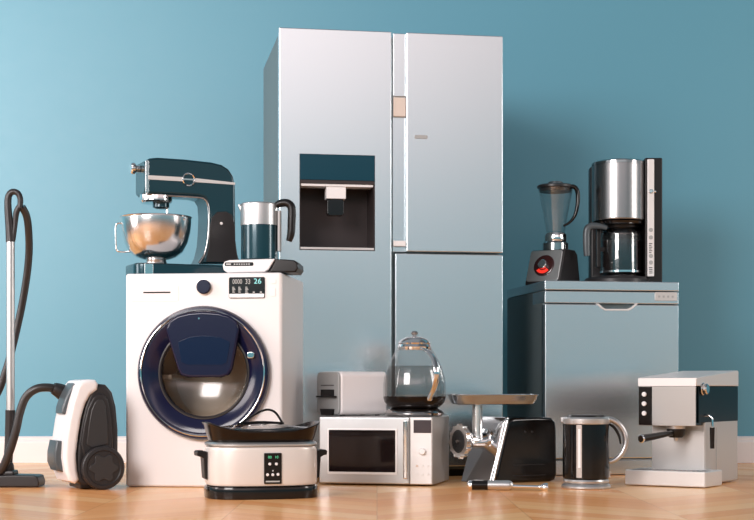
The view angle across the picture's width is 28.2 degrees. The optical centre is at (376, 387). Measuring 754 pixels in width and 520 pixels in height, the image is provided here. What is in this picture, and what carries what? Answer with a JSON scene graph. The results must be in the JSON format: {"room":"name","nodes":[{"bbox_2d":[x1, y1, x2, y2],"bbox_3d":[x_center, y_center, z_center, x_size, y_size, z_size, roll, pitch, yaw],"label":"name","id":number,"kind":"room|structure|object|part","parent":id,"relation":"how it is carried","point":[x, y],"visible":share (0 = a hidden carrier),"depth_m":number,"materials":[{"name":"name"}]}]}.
{"room":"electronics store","nodes":[
{"label":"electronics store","id":0,"kind":"room"},
{"bbox_2d":[0,0,753,435],"bbox_3d":[0.000,-1.710,7.910,14.000,4.200,0.120,0,0,0],"label":"wall","id":1,"kind":"structure","parent":0,"point":[90,90],"depth_m":7.85,"materials":[{"name":"teal paint"}]},
{"bbox_2d":[0,436,753,462],"bbox_3d":[0.000,0.321,7.838,13.800,0.138,0.021,0,0,0],"label":"baseboard","id":2,"kind":"structure","parent":1,"relation":"attached to","point":[28,449],"depth_m":7.83,"materials":[{"name":"white paint"}]},
{"bbox_2d":[0,463,753,519],"bbox_3d":[0.000,0.415,1.975,14.000,0.050,11.950,0,0,0],"label":"floor","id":3,"kind":"structure","parent":0,"point":[451,499],"depth_m":5.11,"materials":[{"name":"brown wood"}]},
{"bbox_2d":[0,189,124,489],"bbox_3d":[-1.345,-0.199,5.901,0.780,1.184,0.333,0,0,10],"label":"vacuum cleaner","id":4,"kind":"object","parent":3,"relation":"on","point":[82,452],"visible":1,"depth_m":5.80,"materials":[{"name":"white plastic"}]},
{"bbox_3d":[-1.235,0.262,5.795,0.053,0.122,0.124,0,0,-26],"label":"filter door","id":5,"kind":"part","parent":4,"relation":"part of","materials":[{"name":"grey plastic"}]},
{"bbox_3d":[-1.080,0.150,5.769,0.127,0.259,0.027,0,0,-26],"label":"panel","id":6,"kind":"part","parent":4,"relation":"part of","materials":[{"name":"black plastic"}]},
{"bbox_2d":[126,273,302,486],"bbox_3d":[-0.655,-0.031,6.116,0.627,0.840,0.570,0,0,7],"label":"washing machine","id":7,"kind":"object","parent":3,"relation":"on","point":[220,349],"visible":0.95,"depth_m":5.88,"materials":[{"name":"white metal"}]},
{"bbox_3d":[-0.874,-0.373,5.906,0.193,0.065,0.005,0,0,7],"label":"detergent drawer","id":8,"kind":"part","parent":7,"relation":"part of","materials":[{"name":"white plastic"}]},
{"bbox_2d":[126,158,238,274],"bbox_3d":[-0.797,-0.691,6.168,0.450,0.480,0.212,0,0,-24],"label":"stand mixer","id":9,"kind":"object","parent":7,"relation":"on","point":[211,186],"visible":0.81,"depth_m":6.12,"materials":[{"name":"teal metal"}]},
{"bbox_3d":[-0.981,-0.890,6.087,0.040,0.048,0.048,0,0,-24],"label":"attachment knob","id":10,"kind":"part","parent":9,"relation":"part of","materials":[{"name":"silver metal"}]},
{"bbox_3d":[-0.914,-0.476,6.006,0.036,0.043,0.012,0,0,-24],"label":"plate","id":11,"kind":"part","parent":9,"relation":"part of","materials":[{"name":"silver metal"}]},
{"bbox_2d":[115,213,191,262],"bbox_3d":[-0.910,-0.600,6.122,0.310,0.195,0.294,0,0,0],"label":"mixing bowl","id":12,"kind":"object","parent":9,"relation":"on","point":[150,237],"visible":0.91,"depth_m":6.02,"materials":[{"name":"silver metal"}]},
{"bbox_3d":[-1.030,-0.611,6.093,0.070,0.123,0.008,0,0,-13],"label":"handle","id":13,"kind":"part","parent":12,"relation":"part of","materials":[{"name":"silver metal"}]},
{"bbox_3d":[-0.764,-0.645,6.102,0.178,0.276,0.010,0,0,-24],"label":"trim","id":14,"kind":"part","parent":9,"relation":"part of","materials":[{"name":"silver metal"}]},
{"bbox_3d":[-0.681,-0.059,5.847,0.497,0.497,0.009,0,0,7],"label":"chrome trim","id":15,"kind":"part","parent":7,"relation":"part of","materials":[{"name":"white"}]},
{"bbox_3d":[-0.678,-0.396,5.873,0.057,0.057,0.022,0,0,7],"label":"program knob","id":16,"kind":"part","parent":7,"relation":"part of","materials":[{"name":"blue"}]},
{"bbox_3d":[-0.679,-0.059,5.864,0.524,0.524,0.034,0,0,6],"label":"door","id":17,"kind":"part","parent":7,"relation":"part of","materials":[{"name":"blue"}]},
{"bbox_2d":[223,199,303,274],"bbox_3d":[-0.453,-0.605,5.995,0.301,0.298,0.172,0,0,5],"label":"electric kettle","id":18,"kind":"object","parent":7,"relation":"on","point":[260,220],"visible":1,"depth_m":5.93,"materials":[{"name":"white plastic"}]},
{"bbox_3d":[-0.366,-0.667,5.979,0.087,0.173,0.036,0,0,5],"label":"handle","id":19,"kind":"part","parent":18,"relation":"part of","materials":[{"name":"black plastic"}]},
{"bbox_2d":[194,409,326,499],"bbox_3d":[-0.417,0.232,5.383,0.472,0.316,0.300,0,0,-15],"label":"slow cooker","id":20,"kind":"object","parent":3,"relation":"on","point":[275,463],"visible":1,"depth_m":5.25,"materials":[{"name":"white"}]},
{"bbox_3d":[-0.628,0.273,5.329,0.036,0.102,0.084,0,0,-15],"label":"handle","id":21,"kind":"part","parent":20,"relation":"part of","materials":[{"name":"black plastic"}]},
{"bbox_3d":[-0.418,0.103,5.385,0.170,0.058,0.018,0,0,-15],"label":"lid handle","id":22,"kind":"part","parent":20,"relation":"part of","materials":[{"name":"black plastic"}]},
{"bbox_3d":[-0.417,0.143,5.385,0.354,0.035,0.256,0,0,-15],"label":"glass lid","id":23,"kind":"part","parent":20,"relation":"part of","materials":[{"name":"clear glass"}]},
{"bbox_3d":[-0.365,0.281,5.249,0.063,0.108,0.009,0,0,-15],"label":"control panel","id":24,"kind":"part","parent":20,"relation":"part of","materials":[{"name":"black plastic"}]},
{"bbox_3d":[-0.207,0.273,5.441,0.036,0.102,0.084,0,0,-15],"label":"handle","id":25,"kind":"part","parent":20,"relation":"part of","materials":[{"name":"black plastic"}]},
{"bbox_2d":[264,27,502,475],"bbox_3d":[0.003,-0.586,6.936,0.994,1.951,0.783,0,0,-10],"label":"refrigerator","id":26,"kind":"object","parent":3,"relation":"on","point":[387,151],"visible":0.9,"depth_m":6.57,"materials":[{"name":"silver metal"}]},
{"bbox_3d":[-0.183,-0.606,6.535,0.493,1.902,0.048,0,0,-10],"label":"door","id":27,"kind":"part","parent":26,"relation":"part of","materials":[{"name":"silver metal"}]},
{"bbox_3d":[-0.182,-0.850,6.556,0.086,0.052,0.060,0,0,-10],"label":"spout","id":28,"kind":"part","parent":26,"relation":"part of","materials":[{"name":"white plastic"}]},
{"bbox_3d":[-0.173,-0.957,6.521,0.327,0.110,0.022,0,0,-10],"label":"display panel","id":29,"kind":"part","parent":26,"relation":"part of","materials":[{"name":"teal glass"}]},
{"bbox_3d":[0.098,-1.415,6.576,0.055,0.276,0.012,0,0,-10],"label":"grip panel","id":30,"kind":"part","parent":26,"relation":"part of","materials":[{"name":"silver metal"}]},
{"bbox_3d":[0.315,-0.122,6.619,0.485,0.934,0.048,0,0,-10],"label":"door","id":31,"kind":"part","parent":26,"relation":"part of","materials":[{"name":"silver metal"}]},
{"bbox_3d":[0.339,-1.077,6.623,0.434,0.960,0.048,0,0,-10],"label":"door","id":32,"kind":"part","parent":26,"relation":"part of","materials":[{"name":"silver metal"}]},
{"bbox_2d":[319,415,448,485],"bbox_3d":[0.032,0.253,6.147,0.464,0.275,0.382,0,0,13],"label":"microwave oven","id":33,"kind":"object","parent":3,"relation":"on","point":[361,449],"visible":1,"depth_m":5.99,"materials":[{"name":"silver metal"}]},
{"bbox_2d":[316,371,386,415],"bbox_3d":[-0.111,0.024,6.256,0.245,0.183,0.195,0,0,-30],"label":"toaster","id":34,"kind":"object","parent":33,"relation":"on","point":[342,393],"visible":0.91,"depth_m":6.18,"materials":[{"name":"grey metal"}]},
{"bbox_3d":[-0.210,0.036,6.194,0.012,0.007,0.162,0,0,-30],"label":"lever","id":35,"kind":"part","parent":34,"relation":"part of","materials":[{"name":"black plastic"}]},
{"bbox_3d":[-0.200,0.021,6.204,0.010,0.174,0.191,0,0,-30],"label":"panel","id":36,"kind":"part","parent":34,"relation":"part of","materials":[{"name":"grey plastic"}]},
{"bbox_3d":[-0.050,0.249,6.002,0.373,0.266,0.018,0,0,13],"label":"door","id":37,"kind":"part","parent":33,"relation":"part of","materials":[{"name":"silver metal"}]},
{"bbox_3d":[0.113,0.243,5.943,0.017,0.233,0.023,0,0,13],"label":"handle","id":38,"kind":"part","parent":33,"relation":"part of","materials":[{"name":"silver metal"}]},
{"bbox_2d":[383,331,445,416],"bbox_3d":[0.163,-0.058,6.095,0.278,0.347,0.256,0,0,24],"label":"glass kettle","id":39,"kind":"object","parent":33,"relation":"on","point":[401,406],"visible":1,"depth_m":6.01,"materials":[{"name":"clear glass"}]},
{"bbox_3d":[0.152,-0.182,6.100,0.140,0.054,0.140,0,0,0],"label":"lid","id":40,"kind":"part","parent":39,"relation":"part of","materials":[{"name":"silver metal"}]},
{"bbox_3d":[0.152,-0.220,6.100,0.028,0.024,0.028,0,0,0],"label":"lid knob","id":41,"kind":"part","parent":39,"relation":"part of","materials":[{"name":"grey metal"}]},
{"bbox_2d":[383,396,445,407],"bbox_3d":[0.152,0.059,6.100,0.254,0.052,0.254,0,0,0],"label":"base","id":42,"kind":"object","parent":39,"relation":"on","point":[392,401],"depth_m":6.00,"materials":[{"name":"black plastic"}]},
{"bbox_3d":[0.152,-0.071,6.100,0.256,0.208,0.256,0,0,0],"label":"glass","id":43,"kind":"part","parent":39,"relation":"part of","materials":[{"name":"clear glass"}]},
{"bbox_3d":[0.210,-0.056,5.992,0.024,0.216,0.126,0,0,-28],"label":"handle","id":44,"kind":"part","parent":39,"relation":"part of","materials":[{"name":"silver metal"}]},
{"bbox_3d":[0.176,0.249,5.948,0.090,0.266,0.018,0,0,13],"label":"control panel","id":45,"kind":"part","parent":33,"relation":"part of","materials":[{"name":"silver metal"}]},
{"bbox_2d":[447,394,555,482],"bbox_3d":[0.514,0.209,6.221,0.464,0.366,0.291,0,0,-30],"label":"grinder","id":46,"kind":"object","parent":3,"relation":"on","point":[515,449],"visible":0.98,"depth_m":6.16,"materials":[{"name":"black plastic"}]},
{"bbox_3d":[0.332,0.218,6.135,0.002,0.094,0.094,0,0,-30],"label":"die plate","id":47,"kind":"part","parent":46,"relation":"part of","materials":[{"name":"black plastic"}]},
{"bbox_3d":[0.448,0.255,6.204,0.105,0.273,0.213,0,0,-30],"label":"casing","id":48,"kind":"part","parent":46,"relation":"part of","materials":[{"name":"grey metal"}]},
{"bbox_2d":[447,394,538,404],"bbox_3d":[0.477,0.047,6.200,0.372,0.043,0.212,0,0,-6],"label":"tray","id":49,"kind":"object","parent":46,"relation":"on","point":[458,399],"depth_m":6.11,"materials":[{"name":"silver metal"}]},
{"bbox_2d":[467,480,547,490],"bbox_3d":[0.496,0.372,5.713,0.308,0.043,0.038,0,0,8],"label":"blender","id":50,"kind":"object","parent":3,"relation":"on","point":[471,484],"visible":1,"depth_m":5.70,"materials":[{"name":"silver metal"}]},
{"bbox_3d":[0.386,0.370,5.730,0.076,0.037,0.037,0,0,8],"label":"handle","id":51,"kind":"part","parent":50,"relation":"part of","materials":[{"name":"black plastic"}]},
{"bbox_2d":[507,280,678,475],"bbox_3d":[0.997,-0.043,7.023,0.627,0.867,0.653,0,0,-10],"label":"dishwasher","id":52,"kind":"object","parent":3,"relation":"on","point":[584,347],"visible":0.84,"depth_m":6.71,"materials":[{"name":"grey paint"}]},
{"bbox_2d":[525,181,579,284],"bbox_3d":[0.831,-0.720,6.988,0.211,0.486,0.215,0,0,35],"label":"blender","id":53,"kind":"object","parent":52,"relation":"on","point":[555,262],"visible":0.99,"depth_m":6.95,"materials":[{"name":"black plastic"}]},
{"bbox_3d":[0.764,-0.570,6.922,0.046,0.047,0.032,0,0,35],"label":"knob","id":54,"kind":"part","parent":53,"relation":"part of","materials":[{"name":"silver metal"}]},
{"bbox_3d":[0.775,-0.565,6.937,0.166,0.146,0.056,0,0,35],"label":"plate","id":55,"kind":"part","parent":53,"relation":"part of","materials":[{"name":"black plastic"}]},
{"bbox_3d":[0.819,-0.560,7.000,0.178,0.166,0.209,0,0,35],"label":"motor","id":56,"kind":"part","parent":53,"relation":"part of","materials":[{"name":"black plastic"}]},
{"bbox_3d":[0.833,-0.931,7.000,0.170,0.032,0.170,0,0,35],"label":"lid","id":57,"kind":"part","parent":53,"relation":"part of","materials":[{"name":"black plastic"}]},
{"bbox_2d":[538,190,572,231],"bbox_3d":[0.833,-0.828,7.000,0.164,0.210,0.164,0,0,35],"label":"glass jar","id":58,"kind":"object","parent":53,"relation":"on","point":[540,191],"depth_m":6.98,"materials":[{"name":"clear glass"}]},
{"bbox_2d":[507,280,678,297],"bbox_3d":[0.996,-0.456,7.024,0.627,0.041,0.650,0,0,-10],"label":"countertop","id":59,"kind":"structure","parent":52,"relation":"on","point":[615,286],"depth_m":6.72,"materials":[{"name":"silver metal"}]},
{"bbox_3d":[1.050,0.355,6.721,0.625,0.062,0.026,0,0,-10],"label":"kick plate","id":60,"kind":"part","parent":52,"relation":"part of","materials":[{"name":"silver metal"}]},
{"bbox_3d":[1.035,-0.405,6.804,0.626,0.054,0.198,0,0,-10],"label":"control panel","id":61,"kind":"part","parent":52,"relation":"part of","materials":[{"name":"silver metal"}]},
{"bbox_3d":[1.048,-0.029,6.734,0.625,0.688,0.060,0,0,-10],"label":"door","id":62,"kind":"part","parent":52,"relation":"part of","materials":[{"name":"silver metal"}]},
{"bbox_2d":[584,158,661,281],"bbox_3d":[1.146,-0.772,7.025,0.352,0.589,0.320,0,0,0],"label":"coffee maker","id":63,"kind":"object","parent":52,"relation":"on","point":[621,191],"visible":0.85,"depth_m":6.93,"materials":[{"name":"silver plastic"}]},
{"bbox_2d":[583,223,642,274],"bbox_3d":[1.098,-0.649,7.019,0.294,0.245,0.205,0,0,0],"label":"carafe","id":64,"kind":"object","parent":63,"relation":"on","point":[614,256],"visible":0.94,"depth_m":6.94,"materials":[{"name":"clear glass"}]},
{"bbox_3d":[1.008,-0.686,6.930,0.114,0.155,0.027,0,0,0],"label":"handle","id":65,"kind":"part","parent":64,"relation":"part of","materials":[{"name":"grey plastic"}]},
{"bbox_3d":[1.143,-0.636,7.020,0.198,0.220,0.198,0,0,0],"label":"glass","id":66,"kind":"part","parent":64,"relation":"part of","materials":[{"name":"clear glass"}]},
{"bbox_3d":[1.143,-0.759,7.020,0.164,0.024,0.164,0,0,0],"label":"lid","id":67,"kind":"part","parent":64,"relation":"part of","materials":[{"name":"black plastic"}]},
{"bbox_3d":[1.133,-1.048,7.020,0.256,0.018,0.256,0,0,0],"label":"lid","id":68,"kind":"part","parent":63,"relation":"part of","materials":[{"name":"silver metal"}]},
{"bbox_3d":[1.137,-0.521,7.020,0.204,0.008,0.204,0,0,0],"label":"hot plate","id":69,"kind":"part","parent":63,"relation":"part of","materials":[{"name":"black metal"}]},
{"bbox_2d":[561,414,628,489],"bbox_3d":[0.833,0.246,5.823,0.238,0.288,0.191,0,0,33],"label":"electric kettle","id":70,"kind":"object","parent":3,"relation":"on","point":[587,461],"visible":1,"depth_m":5.76,"materials":[{"name":"black metal"}]},
{"bbox_3d":[0.813,0.107,5.835,0.146,0.010,0.146,0,0,0],"label":"lid","id":71,"kind":"part","parent":70,"relation":"part of","materials":[{"name":"black plastic"}]},
{"bbox_3d":[0.935,0.203,5.835,0.088,0.186,0.030,0,0,0],"label":"handle","id":72,"kind":"part","parent":70,"relation":"part of","materials":[{"name":"silver metal"}]},
{"bbox_2d":[625,370,737,487],"bbox_3d":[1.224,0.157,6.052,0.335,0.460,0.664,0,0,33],"label":"espresso machine","id":73,"kind":"object","parent":3,"relation":"on","point":[692,416],"visible":1,"depth_m":5.97,"materials":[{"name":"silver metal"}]},
{"bbox_3d":[1.022,0.196,5.798,0.013,0.033,0.033,0,0,-39],"label":"handle","id":74,"kind":"part","parent":73,"relation":"part of","materials":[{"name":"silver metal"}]},
{"bbox_3d":[1.105,0.190,5.870,0.217,0.043,0.040,0,0,-44],"label":"filter handle","id":75,"kind":"part","parent":73,"relation":"part of","materials":[{"name":"black plastic"}]},
{"bbox_3d":[1.147,0.071,5.930,0.239,0.156,0.006,0,0,33],"label":"panel","id":76,"kind":"part","parent":73,"relation":"part of","materials":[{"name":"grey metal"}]},
{"bbox_2d":[630,468,705,471],"bbox_3d":[1.165,0.331,5.963,0.310,0.009,0.104,0,0,33],"label":"grille","id":77,"kind":"object","parent":73,"relation":"attached to","point":[636,469],"depth_m":5.96,"materials":[{"name":"silver metal"}]},
{"bbox_3d":[1.292,0.004,5.910,0.026,0.050,0.050,0,0,33],"label":"steam knob","id":78,"kind":"part","parent":73,"relation":"part of","materials":[{"name":"silver metal"}]}
]}

